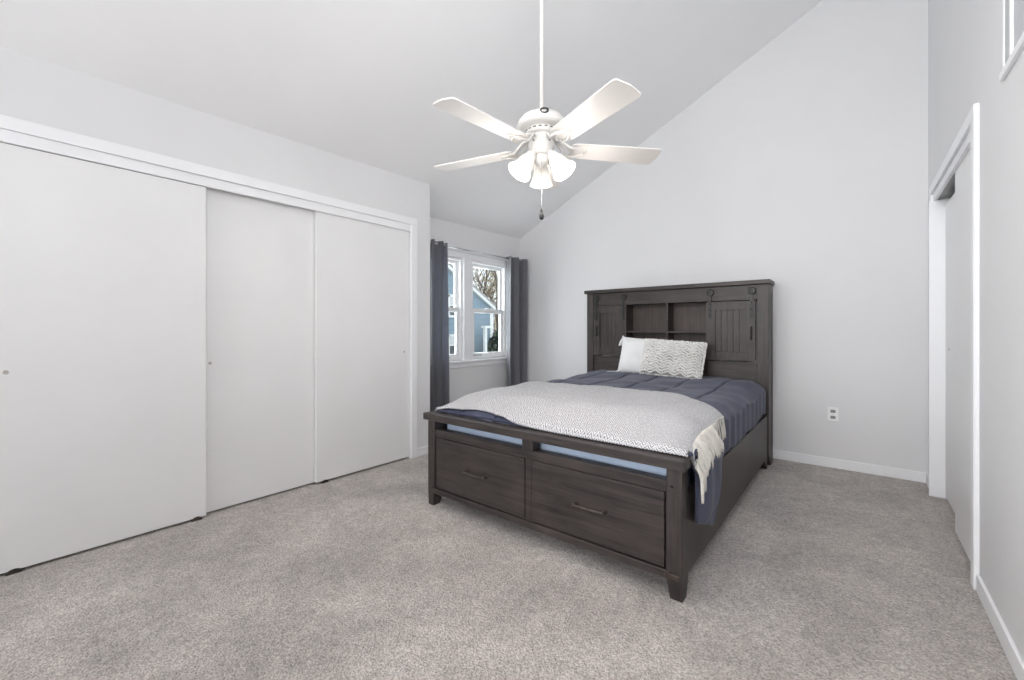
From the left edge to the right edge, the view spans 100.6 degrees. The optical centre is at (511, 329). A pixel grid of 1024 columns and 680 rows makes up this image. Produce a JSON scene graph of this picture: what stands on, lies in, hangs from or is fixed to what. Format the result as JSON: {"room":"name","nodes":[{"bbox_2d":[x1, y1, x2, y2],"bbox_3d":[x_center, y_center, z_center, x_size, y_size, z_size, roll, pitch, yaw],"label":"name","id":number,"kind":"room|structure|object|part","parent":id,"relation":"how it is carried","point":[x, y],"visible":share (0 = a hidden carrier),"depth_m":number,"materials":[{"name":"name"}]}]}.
{"room":"bedroom","nodes":[
{"label":"bedroom","id":0,"kind":"room"},
{"bbox_2d":[0,47,429,458],"bbox_3d":[-2.233,-0.099,2.432,0.369,2.497,4.220,0,0,39],"label":"wall","id":1,"kind":"structure","parent":0,"point":[32,89],"depth_m":2.62,"materials":[{"name":"paint"}]},
{"bbox_2d":[0,142,205,575],"bbox_3d":[-2.161,0.141,2.254,0.038,2.019,0.903,0,0,39],"label":"door","id":2,"kind":"structure","parent":1,"relation":"in","point":[103,267],"depth_m":2.22,"materials":[{"name":"paint"}]},
{"bbox_2d":[0,128,410,231],"bbox_3d":[-1.675,-0.901,2.833,0.018,0.058,2.445,0,0,39],"label":"trim","id":3,"kind":"structure","parent":1,"relation":"attached to","point":[6,136],"depth_m":2.47,"materials":[{"name":"paint"}]},
{"bbox_2d":[0,114,416,458],"bbox_3d":[-1.665,0.079,2.825,0.020,2.142,2.575,0,0,39],"label":"trim","id":4,"kind":"structure","parent":1,"relation":"attached to","point":[9,123],"depth_m":2.82,"materials":[{"name":"paint"}]},
{"bbox_2d":[198,185,314,512],"bbox_3d":[-1.682,0.117,2.925,0.033,2.043,0.800,0,0,39],"label":"door","id":5,"kind":"structure","parent":1,"relation":"in","point":[260,253],"depth_m":2.87,"materials":[{"name":"paint"}]},
{"bbox_2d":[315,211,408,483],"bbox_3d":[-1.192,0.120,3.473,0.038,2.060,0.837,0,0,39],"label":"door","id":6,"kind":"structure","parent":1,"relation":"in","point":[362,268],"depth_m":3.42,"materials":[{"name":"paint"}]},
{"bbox_2d":[417,445,427,456],"bbox_3d":[-0.804,1.111,3.897,0.013,0.078,0.171,0,0,39],"label":"baseboard","id":7,"kind":"structure","parent":1,"relation":"attached to","point":[421,451],"depth_m":3.87,"materials":[{"name":"paint"}]},
{"bbox_2d":[0,0,822,238],"bbox_3d":[-0.293,-2.168,2.043,4.575,2.473,6.332,0,0,39],"label":"ceiling","id":8,"kind":"structure","parent":0,"point":[361,81],"depth_m":2.90,"materials":[{"name":"paint"}]},
{"bbox_2d":[433,0,660,219],"bbox_3d":[0.118,-1.415,2.090,1.190,1.761,1.169,0,0,39],"label":"ceiling fan","id":9,"kind":"object","parent":8,"relation":"hanging from","point":[538,128],"visible":1,"depth_m":2.04,"materials":[{"name":"white metal"}]},
{"bbox_3d":[-0.198,-0.898,2.275,0.468,0.029,0.139,0,0,26],"label":"fan blade","id":10,"kind":"part","parent":9,"relation":"part of","materials":[{"name":"white wood"}]},
{"bbox_3d":[-0.120,-0.898,1.831,0.139,0.029,0.468,0,0,44],"label":"fan blade","id":11,"kind":"part","parent":9,"relation":"part of","materials":[{"name":"white wood"}]},
{"bbox_3d":[0.043,-0.792,2.061,0.118,0.139,0.130,0,0,39],"label":"lamp shade","id":12,"kind":"part","parent":9,"relation":"part of","materials":[{"name":"white glass"}]},
{"bbox_3d":[0.145,-0.710,2.077,0.004,0.250,0.004,0,0,39],"label":"pull chain","id":13,"kind":"part","parent":9,"relation":"part of","materials":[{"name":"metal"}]},
{"bbox_3d":[0.149,-0.792,2.224,0.119,0.139,0.127,0,0,39],"label":"lamp shade","id":14,"kind":"part","parent":9,"relation":"part of","materials":[{"name":"white glass"}]},
{"bbox_3d":[0.200,-0.898,2.487,0.139,0.029,0.468,0,0,8],"label":"fan blade","id":15,"kind":"part","parent":9,"relation":"part of","materials":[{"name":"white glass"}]},
{"bbox_3d":[0.239,-0.792,2.049,0.133,0.139,0.121,0,0,39],"label":"lamp shade","id":16,"kind":"part","parent":9,"relation":"part of","materials":[{"name":"white glass"}]},
{"bbox_3d":[0.327,-0.898,1.768,0.139,0.029,0.468,0,0,-28],"label":"fan blade","id":17,"kind":"part","parent":9,"relation":"part of","materials":[{"name":"white wood"}]},
{"bbox_3d":[0.525,-0.898,2.174,0.468,0.029,0.139,0,0,-10],"label":"fan blade","id":18,"kind":"part","parent":9,"relation":"part of","materials":[{"name":"white wood"}]},
{"bbox_2d":[430,217,519,402],"bbox_3d":[-0.548,-0.023,4.896,0.175,2.345,1.932,0,0,39],"label":"wall","id":19,"kind":"structure","parent":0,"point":[463,381],"depth_m":4.89,"materials":[{"name":"paint"}]},
{"bbox_2d":[448,256,461,360],"bbox_3d":[-0.799,-0.228,4.609,0.095,1.158,0.630,0,0,39],"label":"window","id":20,"kind":"structure","parent":19,"relation":"attached to","point":[457,262],"depth_m":4.81,"materials":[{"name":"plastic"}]},
{"bbox_3d":[-0.813,-0.493,4.621,0.028,0.577,0.578,0,0,39],"label":"sash","id":21,"kind":"part","parent":20,"relation":"part of","materials":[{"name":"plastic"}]},
{"bbox_3d":[-0.788,0.039,4.600,0.030,0.574,0.578,0,0,39],"label":"sash","id":22,"kind":"part","parent":20,"relation":"part of","materials":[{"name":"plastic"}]},
{"bbox_2d":[430,242,520,261],"bbox_3d":[-0.418,-0.880,4.884,0.112,0.050,1.757,0,0,39],"label":"curtain rod","id":23,"kind":"object","parent":19,"relation":"attached to","point":[430,242],"visible":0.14,"depth_m":4.82,"materials":[{"name":"metal"}]},
{"bbox_2d":[430,239,449,410],"bbox_3d":[-0.765,0.113,4.379,0.147,2.035,0.243,0,0,39],"label":"curtain","id":24,"kind":"object","parent":23,"relation":"hanging from","point":[439,310],"visible":0.78,"depth_m":4.35,"materials":[{"name":"fabric"}]},
{"bbox_2d":[506,256,527,385],"bbox_3d":[0.038,0.113,5.373,0.147,2.035,0.350,0,0,39],"label":"curtain","id":25,"kind":"object","parent":23,"relation":"hanging from","point":[516,271],"visible":0.8,"depth_m":5.33,"materials":[{"name":"fabric"}]},
{"bbox_2d":[473,261,505,358],"bbox_3d":[-0.315,-0.228,5.208,0.095,1.158,0.630,0,0,39],"label":"window","id":26,"kind":"structure","parent":19,"relation":"attached to","point":[501,311],"depth_m":5.39,"materials":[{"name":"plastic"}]},
{"bbox_3d":[-0.330,-0.493,5.220,0.028,0.577,0.578,0,0,39],"label":"sash","id":27,"kind":"part","parent":26,"relation":"part of","materials":[{"name":"plastic"}]},
{"bbox_3d":[-0.304,0.039,5.199,0.030,0.574,0.578,0,0,39],"label":"sash","id":28,"kind":"part","parent":26,"relation":"part of","materials":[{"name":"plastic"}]},
{"bbox_2d":[0,454,1016,679],"bbox_3d":[-0.168,1.210,1.942,5.300,0.120,6.332,0,0,39],"label":"floor","id":29,"kind":"structure","parent":0,"point":[814,572],"depth_m":1.80,"materials":[{"name":"carpet"}]},
{"bbox_2d":[423,279,774,602],"bbox_3d":[0.823,0.367,3.257,1.726,1.566,2.505,0,0,39],"label":"bed","id":30,"kind":"object","parent":29,"relation":"on","point":[643,520],"visible":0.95,"depth_m":2.44,"materials":[{"name":"brown wood"}]},
{"bbox_3d":[-0.501,0.869,2.818,0.064,0.562,0.088,0,0,39],"label":"leg","id":31,"kind":"part","parent":30,"relation":"part of","materials":[{"name":"brown wood"}]},
{"bbox_3d":[-0.222,0.858,2.515,0.178,0.021,0.038,0,0,39],"label":"drawer handle","id":32,"kind":"part","parent":30,"relation":"part of","materials":[{"name":"brown metal"}]},
{"bbox_3d":[-0.079,0.864,2.692,0.713,0.325,0.417,0,0,39],"label":"drawer","id":33,"kind":"part","parent":30,"relation":"part of","materials":[{"name":"brown wood"}]},
{"bbox_3d":[0.102,0.622,2.321,0.071,0.056,0.064,0,0,39],"label":"post","id":34,"kind":"part","parent":30,"relation":"part of","materials":[{"name":"brown wood"}]},
{"bbox_3d":[0.103,0.808,2.322,1.528,0.448,0.064,0,0,39],"label":"footboard","id":35,"kind":"part","parent":30,"relation":"part of","materials":[{"name":"brown wood"}]},
{"bbox_3d":[0.096,1.048,2.312,1.528,0.035,0.059,0,0,39],"label":"rail","id":36,"kind":"part","parent":30,"relation":"part of","materials":[{"name":"brown wood"}]},
{"bbox_2d":[447,414,694,485],"bbox_3d":[0.812,0.672,3.198,1.517,0.275,2.146,0,0,39],"label":"mattress","id":37,"kind":"object","parent":30,"relation":"on","point":[623,463],"visible":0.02,"depth_m":2.19,"materials":[{"name":"blue fabric"}]},
{"bbox_2d":[435,370,765,525],"bbox_3d":[0.805,0.665,3.174,1.724,0.516,2.190,0,0,39],"label":"comforter","id":38,"kind":"object","parent":37,"relation":"on","point":[742,403],"visible":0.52,"depth_m":2.99,"materials":[{"name":"fabric"}]},
{"bbox_2d":[435,381,725,503],"bbox_3d":[0.441,0.579,2.725,1.739,0.330,1.057,0,0,39],"label":"throw blanket","id":39,"kind":"object","parent":38,"relation":"on","point":[658,421],"visible":0.98,"depth_m":2.31,"materials":[{"name":"white fabric"}]},
{"bbox_2d":[607,336,664,372],"bbox_3d":[1.202,0.252,4.150,0.545,0.381,0.171,0,0,39],"label":"throw pillow","id":40,"kind":"object","parent":38,"relation":"on","point":[632,348],"visible":0.5,"depth_m":4.12,"materials":[{"name":"white fabric"}]},
{"bbox_2d":[639,338,707,378],"bbox_3d":[1.434,0.263,3.819,0.581,0.362,0.214,0,0,39],"label":"lumbar pillow","id":41,"kind":"object","parent":38,"relation":"on","point":[681,359],"visible":0.99,"depth_m":3.75,"materials":[{"name":"white fabric"}]},
{"bbox_3d":[0.368,0.858,2.039,0.178,0.021,0.038,0,0,39],"label":"drawer handle","id":42,"kind":"part","parent":30,"relation":"part of","materials":[{"name":"brown metal"}]},
{"bbox_3d":[0.906,0.385,4.652,0.072,1.530,0.222,0,0,39],"label":"headboard post","id":43,"kind":"part","parent":30,"relation":"part of","materials":[{"name":"brown wood"}]},
{"bbox_3d":[0.887,0.015,4.509,0.032,0.110,0.026,0,0,39],"label":"door handle","id":44,"kind":"part","parent":30,"relation":"part of","materials":[{"name":"black metal"}]},
{"bbox_3d":[0.511,0.864,2.216,0.708,0.325,0.417,0,0,39],"label":"drawer","id":45,"kind":"part","parent":30,"relation":"part of","materials":[{"name":"brown wood"}]},
{"bbox_3d":[1.026,0.514,4.449,0.368,0.472,0.033,0,0,39],"label":"panel","id":46,"kind":"part","parent":30,"relation":"part of","materials":[{"name":"brown wood"}]},
{"bbox_3d":[1.021,0.012,4.434,0.217,0.366,0.012,0,0,39],"label":"plank panel","id":47,"kind":"part","parent":30,"relation":"part of","materials":[{"name":"brown wood"}]},
{"bbox_3d":[1.020,0.012,4.432,0.368,0.520,0.018,0,0,39],"label":"barn door","id":48,"kind":"part","parent":30,"relation":"part of","materials":[{"name":"brown wood"}]},
{"bbox_2d":[627,303,705,340],"bbox_3d":[1.522,0.138,4.157,0.812,0.785,0.178,0,0,39],"label":"cubby shelf","id":49,"kind":"object","parent":30,"relation":"attached to","point":[669,321],"depth_m":4.18,"materials":[{"name":"brown wood"}]},
{"bbox_3d":[1.528,-0.316,4.140,1.538,0.128,0.198,0,0,39],"label":"headboard rail","id":50,"kind":"part","parent":30,"relation":"part of","materials":[{"name":"brown wood"}]},
{"bbox_3d":[0.715,0.869,1.836,0.066,0.562,0.088,0,0,39],"label":"leg","id":51,"kind":"part","parent":30,"relation":"part of","materials":[{"name":"brown wood"}]},
{"bbox_3d":[1.433,0.887,2.696,0.024,0.350,2.153,0,0,39],"label":"rail","id":52,"kind":"part","parent":30,"relation":"part of","materials":[{"name":"brown wood"}]},
{"bbox_3d":[1.909,0.012,3.717,0.239,0.366,0.012,0,0,39],"label":"plank panel","id":53,"kind":"part","parent":30,"relation":"part of","materials":[{"name":"brown wood"}]},
{"bbox_3d":[1.907,0.012,3.715,0.390,0.520,0.018,0,0,39],"label":"barn door","id":54,"kind":"part","parent":30,"relation":"part of","materials":[{"name":"brown wood"}]},
{"bbox_3d":[1.925,0.514,3.724,0.398,0.472,0.033,0,0,39],"label":"panel","id":55,"kind":"part","parent":30,"relation":"part of","materials":[{"name":"brown wood"}]},
{"bbox_3d":[2.054,1.106,3.490,0.055,0.088,0.129,0,0,39],"label":"leg","id":56,"kind":"part","parent":30,"relation":"part of","materials":[{"name":"brown wood"}]},
{"bbox_3d":[2.165,0.385,3.636,0.086,1.530,0.222,0,0,39],"label":"headboard post","id":57,"kind":"part","parent":30,"relation":"part of","materials":[{"name":"brown wood"}]},
{"bbox_2d":[520,0,927,472],"bbox_3d":[1.651,-1.001,4.453,4.155,4.303,0.140,0,0,39],"label":"wall","id":58,"kind":"structure","parent":0,"point":[804,169],"depth_m":3.64,"materials":[{"name":"paint"}]},
{"bbox_2d":[828,407,837,421],"bbox_3d":[2.670,0.705,3.535,0.071,0.114,0.009,0,0,39],"label":"wall outlet","id":59,"kind":"object","parent":58,"relation":"attached to","point":[832,412],"visible":1,"depth_m":3.53,"materials":[{"name":"plastic"}]},
{"bbox_2d":[773,449,925,482],"bbox_3d":[1.603,1.111,4.393,3.875,0.078,0.013,0,0,39],"label":"baseboard","id":60,"kind":"structure","parent":58,"relation":"attached to","point":[911,475],"depth_m":3.45,"materials":[{"name":"paint"}]},
{"bbox_2d":[928,0,1023,660],"bbox_3d":[1.261,-0.995,0.789,0.120,4.291,6.052,0,0,39],"label":"wall","id":61,"kind":"structure","parent":0,"point":[965,36],"depth_m":1.67,"materials":[{"name":"paint"}]},
{"bbox_2d":[926,473,928,487],"bbox_3d":[3.028,1.111,3.084,0.013,0.078,0.234,0,0,39],"label":"baseboard","id":62,"kind":"structure","parent":61,"relation":"attached to","point":[927,474],"depth_m":3.11,"materials":[{"name":"paint"}]},
{"bbox_2d":[929,199,949,498],"bbox_3d":[2.945,0.133,2.901,0.143,2.035,0.016,0,0,39],"label":"trim","id":63,"kind":"structure","parent":61,"relation":"attached to","point":[936,208],"depth_m":2.91,"materials":[{"name":"paint"}]},
{"bbox_2d":[945,193,954,512],"bbox_3d":[2.723,0.144,2.593,0.031,1.979,0.737,0,0,39],"label":"door","id":64,"kind":"structure","parent":61,"relation":"in","point":[950,206],"depth_m":2.73,"materials":[{"name":"paint"}]},
{"bbox_2d":[933,132,969,200],"bbox_3d":[2.505,-0.910,2.421,0.018,0.050,1.315,0,0,39],"label":"trim","id":65,"kind":"structure","parent":61,"relation":"attached to","point":[965,146],"depth_m":2.35,"materials":[{"name":"paint"}]},
{"bbox_2d":[929,103,979,589],"bbox_3d":[2.495,0.076,2.429,0.020,2.147,1.445,0,0,39],"label":"trim","id":66,"kind":"structure","parent":61,"relation":"attached to","point":[971,124],"depth_m":1.87,"materials":[{"name":"paint"}]},
{"bbox_2d":[955,149,969,559],"bbox_3d":[2.310,0.109,2.142,0.030,2.058,0.625,0,0,39],"label":"door","id":67,"kind":"structure","parent":61,"relation":"in","point":[962,174],"depth_m":2.20,"materials":[{"name":"paint"}]},
{"bbox_2d":[976,575,1023,679],"bbox_3d":[0.673,1.111,0.167,0.013,0.078,4.345,0,0,39],"label":"baseboard","id":68,"kind":"structure","parent":61,"relation":"attached to","point":[1006,641],"depth_m":1.55,"materials":[{"name":"paint"}]},
{"bbox_2d":[999,0,1023,81],"bbox_3d":[1.648,-1.280,1.372,0.017,0.740,0.491,0,0,39],"label":"window","id":69,"kind":"structure","parent":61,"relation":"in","point":[1012,10],"depth_m":1.46,"materials":[{"name":"paint"}]},
{"bbox_3d":[1.653,-1.280,1.372,0.003,0.684,0.435,0,0,39],"label":"panel","id":70,"kind":"part","parent":69,"relation":"part of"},
{"label":"outside","id":71,"kind":"structure","parent":0,"visible":0},
{"bbox_3d":[-13.170,4.250,42.755,65.800,0.200,110.000,0,0,39],"label":"ground","id":72,"kind":"structure","parent":71,"visible":0},
{"bbox_2d":[448,263,495,353],"bbox_3d":[-5.840,0.384,15.199,6.420,7.531,8.640,0,0,39],"label":"house","id":73,"kind":"structure","parent":72,"relation":"on","point":[480,301],"depth_m":15.87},
{"bbox_3d":[-2.078,0.390,14.913,0.015,0.280,0.340,0,0,39],"label":"pane","id":74,"kind":"part","parent":73,"relation":"part of","materials":[{"name":"white glass"}]},
{"bbox_3d":[-2.078,0.730,14.913,0.015,0.320,0.340,0,0,39],"label":"pane","id":75,"kind":"part","parent":73,"relation":"part of","materials":[{"name":"white glass"}]},
{"bbox_2d":[473,267,496,332],"bbox_3d":[-2.310,-1.667,33.015,6.951,11.676,8.896,0,0,39],"label":"autumn tree","id":76,"kind":"object","parent":72,"relation":"on","point":[488,274],"visible":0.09,"depth_m":32.63,"materials":[{"name":"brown plant"}]},
{"bbox_2d":[473,268,498,331],"bbox_3d":[-0.603,-1.453,24.135,5.507,11.215,6.173,0,0,-3],"label":"bare tree","id":77,"kind":"object","parent":72,"relation":"on","point":[493,272],"visible":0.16,"depth_m":24.58,"materials":[{"name":"plant"}]},
{"bbox_2d":[481,326,492,351],"bbox_3d":[-0.886,2.010,15.063,0.200,4.280,0.390,0,0,39],"label":"porch post","id":78,"kind":"object","parent":72,"relation":"on","point":[483,327],"visible":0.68,"depth_m":14.95,"materials":[{"name":"white wood"}]},
{"bbox_2d":[487,330,498,351],"bbox_3d":[-0.464,2.082,15.806,1.238,4.137,1.386,0,0,39],"label":"evergreen shrub","id":79,"kind":"object","parent":72,"relation":"on","point":[493,341],"visible":0.1,"depth_m":15.57,"materials":[{"name":"green plant"}]},
{"bbox_2d":[493,301,498,349],"bbox_3d":[-3.065,0.650,41.025,6.300,7.000,8.400,0,0,39],"label":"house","id":80,"kind":"structure","parent":72,"relation":"on","point":[495,301],"depth_m":42.26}
]}

